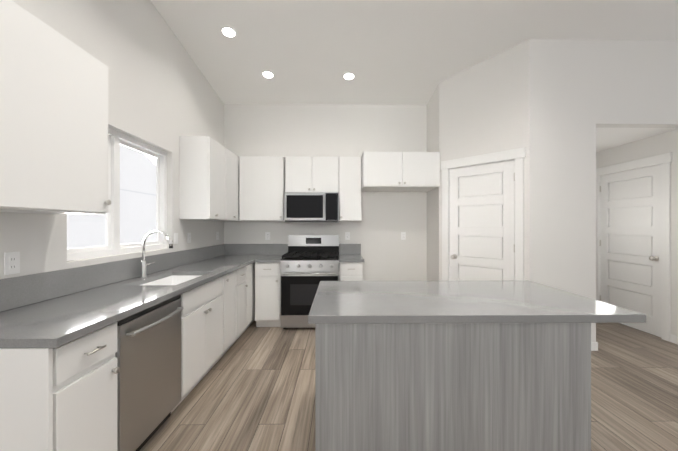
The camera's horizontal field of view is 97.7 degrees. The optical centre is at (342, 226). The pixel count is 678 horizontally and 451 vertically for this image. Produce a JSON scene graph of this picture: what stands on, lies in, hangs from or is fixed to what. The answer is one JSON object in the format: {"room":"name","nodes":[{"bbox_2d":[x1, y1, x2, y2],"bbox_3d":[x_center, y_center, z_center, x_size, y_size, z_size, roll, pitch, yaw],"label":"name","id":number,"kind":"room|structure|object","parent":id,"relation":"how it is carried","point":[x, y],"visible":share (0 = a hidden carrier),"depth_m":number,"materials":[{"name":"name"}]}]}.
{"room":"kitchen","nodes":[
{"label":"kitchen","id":0,"kind":"room"},
{"bbox_2d":[0,0,223,278],"bbox_3d":[-1.828,-0.715,1.196,0.150,4.133,6.870,0,0,-1],"label":"wall","id":1,"kind":"structure","parent":0,"point":[163,95],"depth_m":2.54,"materials":[{"name":"white paint"}]},
{"bbox_2d":[4,252,19,274],"bbox_3d":[-1.753,0.197,1.572,0.007,0.116,0.072,0,0,-1],"label":"electrical outlet","id":2,"kind":"object","parent":1,"relation":"attached to","point":[11,262],"visible":1,"depth_m":1.57,"materials":[{"name":"white plastic"}]},
{"bbox_2d":[0,0,111,213],"bbox_3d":[-1.575,-0.527,1.475,0.358,0.908,0.681,0,0,-1],"label":"upper cabinet","id":3,"kind":"object","parent":1,"relation":"attached to","point":[53,121],"visible":1,"depth_m":1.44,"materials":[{"name":"white wood"}]},
{"bbox_2d":[0,244,224,311],"bbox_3d":[-1.759,0.353,2.812,0.020,0.164,3.338,0,0,-1],"label":"backsplash","id":4,"kind":"structure","parent":1,"relation":"attached to","point":[20,291],"depth_m":2.00,"materials":[{"name":"grey stone"}]},
{"bbox_2d":[67,128,166,260],"bbox_3d":[-1.860,-0.269,2.491,0.065,1.000,1.200,0,0,-1],"label":"window","id":5,"kind":"structure","parent":1,"relation":"in","point":[116,140],"depth_m":2.43,"materials":[{"name":"white plastic"}]},
{"bbox_2d":[174,233,177,243],"bbox_3d":[-1.771,0.130,3.152,0.008,0.116,0.072,0,0,-1],"label":"electrical outlet","id":6,"kind":"object","parent":1,"relation":"attached to","point":[175,238],"visible":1,"depth_m":3.15,"materials":[{"name":"white plastic"}]},
{"bbox_2d":[187,233,190,242],"bbox_3d":[-1.774,0.135,3.432,0.007,0.116,0.072,0,0,-1],"label":"electrical outlet","id":7,"kind":"object","parent":1,"relation":"attached to","point":[188,237],"visible":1,"depth_m":3.42,"materials":[{"name":"white plastic"}]},
{"bbox_2d":[179,136,226,219],"bbox_3d":[-1.613,-0.529,3.455,0.328,0.908,0.462,0,0,-1],"label":"upper cabinet","id":8,"kind":"object","parent":1,"relation":"attached to","point":[208,178],"depth_m":3.23,"materials":[{"name":"white wood"}]},
{"bbox_2d":[227,149,238,219],"bbox_3d":[-1.618,-0.529,3.913,0.328,0.908,0.455,0,0,-1],"label":"upper cabinet","id":9,"kind":"object","parent":1,"relation":"attached to","point":[232,159],"depth_m":3.92,"materials":[{"name":"white wood"}]},
{"bbox_2d":[224,104,426,280],"bbox_3d":[0.473,-0.264,4.583,4.530,3.226,0.150,0,0,-1],"label":"wall","id":10,"kind":"structure","parent":0,"point":[322,130],"depth_m":4.50,"materials":[{"name":"white paint"}]},
{"bbox_2d":[239,156,284,220],"bbox_3d":[-1.143,-0.530,4.308,0.622,0.908,0.358,0,0,-1],"label":"upper cabinet","id":11,"kind":"object","parent":10,"relation":"attached to","point":[261,187],"visible":0.96,"depth_m":4.16,"materials":[{"name":"white wood"}]},
{"bbox_2d":[265,232,269,239],"bbox_3d":[-1.131,0.149,4.486,0.072,0.116,0.007,0,0,-1],"label":"electrical outlet","id":12,"kind":"object","parent":10,"relation":"attached to","point":[267,235],"visible":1,"depth_m":4.48,"materials":[{"name":"white plastic"}]},
{"bbox_2d":[225,244,360,254],"bbox_3d":[-0.744,0.351,4.482,2.047,0.164,0.020,0,0,-1],"label":"backsplash","id":13,"kind":"structure","parent":10,"relation":"attached to","point":[273,249],"depth_m":4.47,"materials":[{"name":"grey stone"}]},
{"bbox_2d":[285,156,338,192],"bbox_3d":[-0.431,-0.726,4.316,0.753,0.515,0.358,0,0,-1],"label":"upper cabinet","id":14,"kind":"object","parent":10,"relation":"attached to","point":[311,174],"visible":1,"depth_m":4.17,"materials":[{"name":"white wood"}]},
{"bbox_2d":[284,192,338,222],"bbox_3d":[-0.431,-0.259,4.266,0.753,0.413,0.455,0,0,-1],"label":"over-the-range microwave","id":15,"kind":"object","parent":14,"relation":"attached to","point":[311,207],"visible":1,"depth_m":4.08,"materials":[{"name":"silver metal"}]},
{"bbox_2d":[345,232,349,239],"bbox_3d":[0.079,0.149,4.500,0.072,0.116,0.007,0,0,-1],"label":"electrical outlet","id":16,"kind":"object","parent":10,"relation":"attached to","point":[347,235],"visible":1,"depth_m":4.50,"materials":[{"name":"white plastic"}]},
{"bbox_2d":[339,157,360,220],"bbox_3d":[0.109,-0.530,4.322,0.316,0.908,0.358,0,0,-1],"label":"upper cabinet","id":17,"kind":"object","parent":10,"relation":"attached to","point":[349,188],"visible":1,"depth_m":4.17,"materials":[{"name":"white wood"}]},
{"bbox_2d":[361,152,439,191],"bbox_3d":[0.781,-0.752,4.187,1.013,0.463,0.642,0,0,-1],"label":"upper cabinet","id":18,"kind":"object","parent":10,"relation":"attached to","point":[400,171],"visible":0.98,"depth_m":3.90,"materials":[{"name":"white wood"}]},
{"bbox_2d":[401,232,405,239],"bbox_3d":[0.929,0.149,4.509,0.072,0.116,0.007,0,0,-1],"label":"electrical outlet","id":19,"kind":"object","parent":10,"relation":"attached to","point":[403,235],"visible":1,"depth_m":4.51,"materials":[{"name":"white plastic"}]},
{"bbox_2d":[140,320,677,450],"bbox_3d":[1.423,1.382,1.600,6.700,0.060,7.600,0,0,-1],"label":"floor","id":20,"kind":"structure","parent":0,"point":[253,389],"depth_m":2.33,"materials":[{"name":"brown wood"}]},
{"bbox_2d":[0,322,119,450],"bbox_3d":[-1.422,0.914,1.333,0.624,0.876,0.373,0,0,-1],"label":"base cabinet","id":21,"kind":"object","parent":20,"relation":"on","point":[63,397],"visible":0.96,"depth_m":1.21,"materials":[{"name":"white wood"}]},
{"bbox_2d":[115,294,183,450],"bbox_3d":[-1.408,0.915,1.821,0.644,0.872,0.596,0,0,-1],"label":"dishwasher","id":22,"kind":"object","parent":20,"relation":"on","point":[148,354],"visible":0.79,"depth_m":1.75,"materials":[{"name":"silver metal"}]},
{"bbox_2d":[171,276,222,412],"bbox_3d":[-1.438,0.913,2.509,0.620,0.876,0.769,0,0,-1],"label":"base cabinet","id":23,"kind":"object","parent":20,"relation":"on","point":[202,331],"visible":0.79,"depth_m":2.41,"materials":[{"name":"white wood"}]},
{"bbox_2d":[215,271,235,363],"bbox_3d":[-1.444,0.912,3.071,0.620,0.876,0.346,0,0,-1],"label":"base cabinet","id":24,"kind":"object","parent":20,"relation":"on","point":[229,308],"visible":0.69,"depth_m":3.05,"materials":[{"name":"white wood"}]},
{"bbox_2d":[229,266,247,347],"bbox_3d":[-1.447,0.912,3.426,0.624,0.876,0.356,0,0,-1],"label":"base cabinet","id":25,"kind":"object","parent":20,"relation":"on","point":[241,285],"visible":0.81,"depth_m":3.39,"materials":[{"name":"white wood"}]},
{"bbox_2d":[240,262,254,335],"bbox_3d":[-1.471,0.912,4.045,0.590,0.876,0.876,0,0,-1],"label":"base cabinet","id":26,"kind":"object","parent":20,"relation":"on","point":[250,294],"visible":0.19,"depth_m":3.78,"materials":[{"name":"white wood"}]},
{"bbox_2d":[0,255,281,347],"bbox_3d":[-1.282,0.455,2.817,0.975,0.038,3.338,0,0,-1],"label":"countertop","id":27,"kind":"structure","parent":26,"relation":"on","point":[57,322],"depth_m":1.63,"materials":[{"name":"grey stone"}]},
{"bbox_2d":[140,230,172,277],"bbox_3d":[-1.578,0.235,2.574,0.274,0.401,0.172,0,0,-1],"label":"gooseneck faucet","id":28,"kind":"object","parent":27,"relation":"on","point":[144,264],"visible":1,"depth_m":2.50,"materials":[{"name":"chrome"}]},
{"bbox_2d":[141,275,201,284],"bbox_3d":[-1.433,0.574,2.511,0.444,0.198,0.714,0,0,-1],"label":"undermount sink","id":29,"kind":"object","parent":27,"relation":"in","point":[174,280],"visible":0.15,"depth_m":2.84,"materials":[{"name":"white ceramic"}]},
{"bbox_2d":[255,262,280,326],"bbox_3d":[-0.983,0.911,4.169,0.344,0.876,0.640,0,0,-1],"label":"base cabinet","id":30,"kind":"object","parent":20,"relation":"on","point":[267,294],"visible":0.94,"depth_m":3.88,"materials":[{"name":"white wood"}]},
{"bbox_2d":[280,235,338,328],"bbox_3d":[-0.427,0.742,4.124,0.757,1.215,0.741,0,0,-1],"label":"gas range","id":31,"kind":"object","parent":20,"relation":"on","point":[308,263],"visible":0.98,"depth_m":3.82,"materials":[{"name":"silver metal"}]},
{"bbox_2d":[339,262,362,280],"bbox_3d":[0.113,0.911,4.181,0.314,0.876,0.640,0,0,-1],"label":"base cabinet","id":32,"kind":"object","parent":20,"relation":"on","point":[350,271],"visible":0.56,"depth_m":3.90,"materials":[{"name":"white wood"}]},
{"bbox_2d":[339,255,363,261],"bbox_3d":[0.119,0.454,4.183,0.328,0.038,0.638,0,0,-1],"label":"countertop","id":33,"kind":"structure","parent":32,"relation":"on","point":[351,258],"depth_m":3.97,"materials":[{"name":"grey stone"}]},
{"bbox_2d":[315,323,590,450],"bbox_3d":[0.546,0.912,1.894,1.367,0.880,0.869,0,0,-1],"label":"kitchen island","id":34,"kind":"object","parent":20,"relation":"on","point":[459,387],"visible":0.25,"depth_m":1.46,"materials":[{"name":"grey wood"}]},
{"bbox_2d":[308,281,645,323],"bbox_3d":[0.655,0.451,1.886,1.650,0.040,0.903,0,0,-1],"label":"island countertop","id":35,"kind":"structure","parent":34,"relation":"on","point":[371,302],"depth_m":1.63,"materials":[{"name":"grey stone"}]},
{"bbox_2d":[151,0,677,104],"bbox_3d":[1.427,-2.368,1.232,6.700,1.087,6.870,0,0,-1],"label":"ceiling","id":36,"kind":"structure","parent":0,"point":[401,52],"depth_m":3.17,"materials":[{"name":"white paint"}]},
{"bbox_2d":[220,25,236,37],"bbox_3d":[-1.191,-2.030,3.100,0.170,0.030,0.169,0,0,-1],"label":"recessed light","id":37,"kind":"object","parent":36,"relation":"in","point":[228,31],"visible":1,"depth_m":3.09,"materials":[{"name":"white"}]},
{"bbox_2d":[261,70,274,78],"bbox_3d":[-0.951,-1.938,3.792,0.170,0.030,0.169,0,0,-1],"label":"recessed light","id":38,"kind":"object","parent":36,"relation":"in","point":[267,74],"visible":1,"depth_m":3.78,"materials":[{"name":"white"}]},
{"bbox_2d":[342,72,355,80],"bbox_3d":[0.085,-1.935,3.827,0.170,0.030,0.169,0,0,-1],"label":"recessed light","id":39,"kind":"object","parent":36,"relation":"in","point":[348,76],"visible":1,"depth_m":3.83,"materials":[{"name":"white"}]},
{"bbox_2d":[427,84,438,280],"bbox_3d":[1.342,-0.301,4.243,0.100,3.300,0.550,0,0,-1],"label":"wall","id":40,"kind":"structure","parent":0,"point":[433,196],"depth_m":4.20,"materials":[{"name":"white paint"}]},
{"bbox_2d":[439,39,529,280],"bbox_3d":[1.702,-0.352,3.626,0.115,3.404,1.056,0,0,-44],"label":"wall","id":41,"kind":"structure","parent":0,"point":[484,107],"depth_m":3.50,"materials":[{"name":"white paint"}]},
{"bbox_2d":[450,160,514,280],"bbox_3d":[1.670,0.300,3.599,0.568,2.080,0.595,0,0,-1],"label":"pantry door","id":42,"kind":"structure","parent":41,"relation":"in","point":[482,222],"depth_m":3.56,"materials":[{"name":"white wood"}]},
{"bbox_2d":[441,147,525,280],"bbox_3d":[1.694,0.247,3.619,0.139,2.206,0.981,0,0,-44],"label":"door frame","id":43,"kind":"structure","parent":41,"relation":"attached to","point":[518,155],"depth_m":3.43,"materials":[{"name":"white wood"}]},
{"bbox_2d":[529,39,677,341],"bbox_3d":[3.389,-0.352,3.282,2.728,3.404,0.120,0,0,-1],"label":"wall","id":44,"kind":"structure","parent":0,"point":[581,90],"depth_m":3.21,"materials":[{"name":"white paint"}]},
{"bbox_2d":[591,342,595,350],"bbox_3d":[2.381,1.304,3.205,0.690,0.092,0.013,0,0,-1],"label":"baseboard","id":45,"kind":"structure","parent":44,"relation":"attached to","point":[594,346],"depth_m":3.20,"materials":[{"name":"white wood"}]},
{"bbox_2d":[596,129,677,335],"bbox_3d":[3.882,0.039,4.288,0.120,2.620,1.880,0,0,-1],"label":"wall","id":46,"kind":"structure","parent":0,"point":[660,144],"depth_m":3.45,"materials":[{"name":"white paint"}]},
{"bbox_2d":[600,165,661,337],"bbox_3d":[3.814,0.300,3.974,0.112,2.080,0.854,0,0,-1],"label":"hall door","id":47,"kind":"structure","parent":46,"relation":"in","point":[631,240],"depth_m":3.89,"materials":[{"name":"white wood"}]},
{"bbox_2d":[596,152,671,341],"bbox_3d":[3.874,0.247,3.968,0.144,2.206,1.058,0,0,-1],"label":"door frame","id":48,"kind":"structure","parent":46,"relation":"attached to","point":[664,160],"depth_m":3.52,"materials":[{"name":"white wood"}]},
{"bbox_2d":[670,334,677,343],"bbox_3d":[3.815,1.303,4.288,0.013,0.092,1.880,0,0,-1],"label":"baseboard","id":49,"kind":"structure","parent":46,"relation":"attached to","point":[673,338],"depth_m":3.41,"materials":[{"name":"white wood"}]},
{"bbox_2d":[596,128,677,151],"bbox_3d":[3.282,-1.191,4.280,1.080,0.160,1.880,0,0,-1],"label":"ceiling","id":50,"kind":"structure","parent":0,"point":[607,138],"depth_m":3.63,"materials":[{"name":"white paint"}]},
{"label":"outside","id":51,"kind":"structure","parent":0,"visible":0},
{"bbox_2d":[146,154,155,163],"bbox_3d":[-30.188,-13.514,19.622,0.001,30.300,80.000,0,0,-1],"label":"sky","id":52,"kind":"structure","parent":51,"point":[151,158],"depth_m":47.57,"materials":[{"name":"white"}]},
{"label":"ground","id":53,"kind":"structure","parent":51,"visible":0},
{"bbox_2d":[67,218,155,248],"bbox_3d":[-7.053,0.718,12.402,0.100,1.850,35.000,0,0,-1],"label":"fence","id":54,"kind":"object","parent":53,"relation":"on","point":[128,231],"depth_m":8.48,"materials":[{"name":"white"}]},
{"bbox_2d":[67,145,155,220],"bbox_3d":[-13.355,-1.108,12.577,8.300,5.500,11.300,0,0,-1],"label":"house","id":55,"kind":"structure","parent":53,"relation":"on","point":[146,195],"depth_m":13.45,"materials":[{"name":"white"}]}
]}

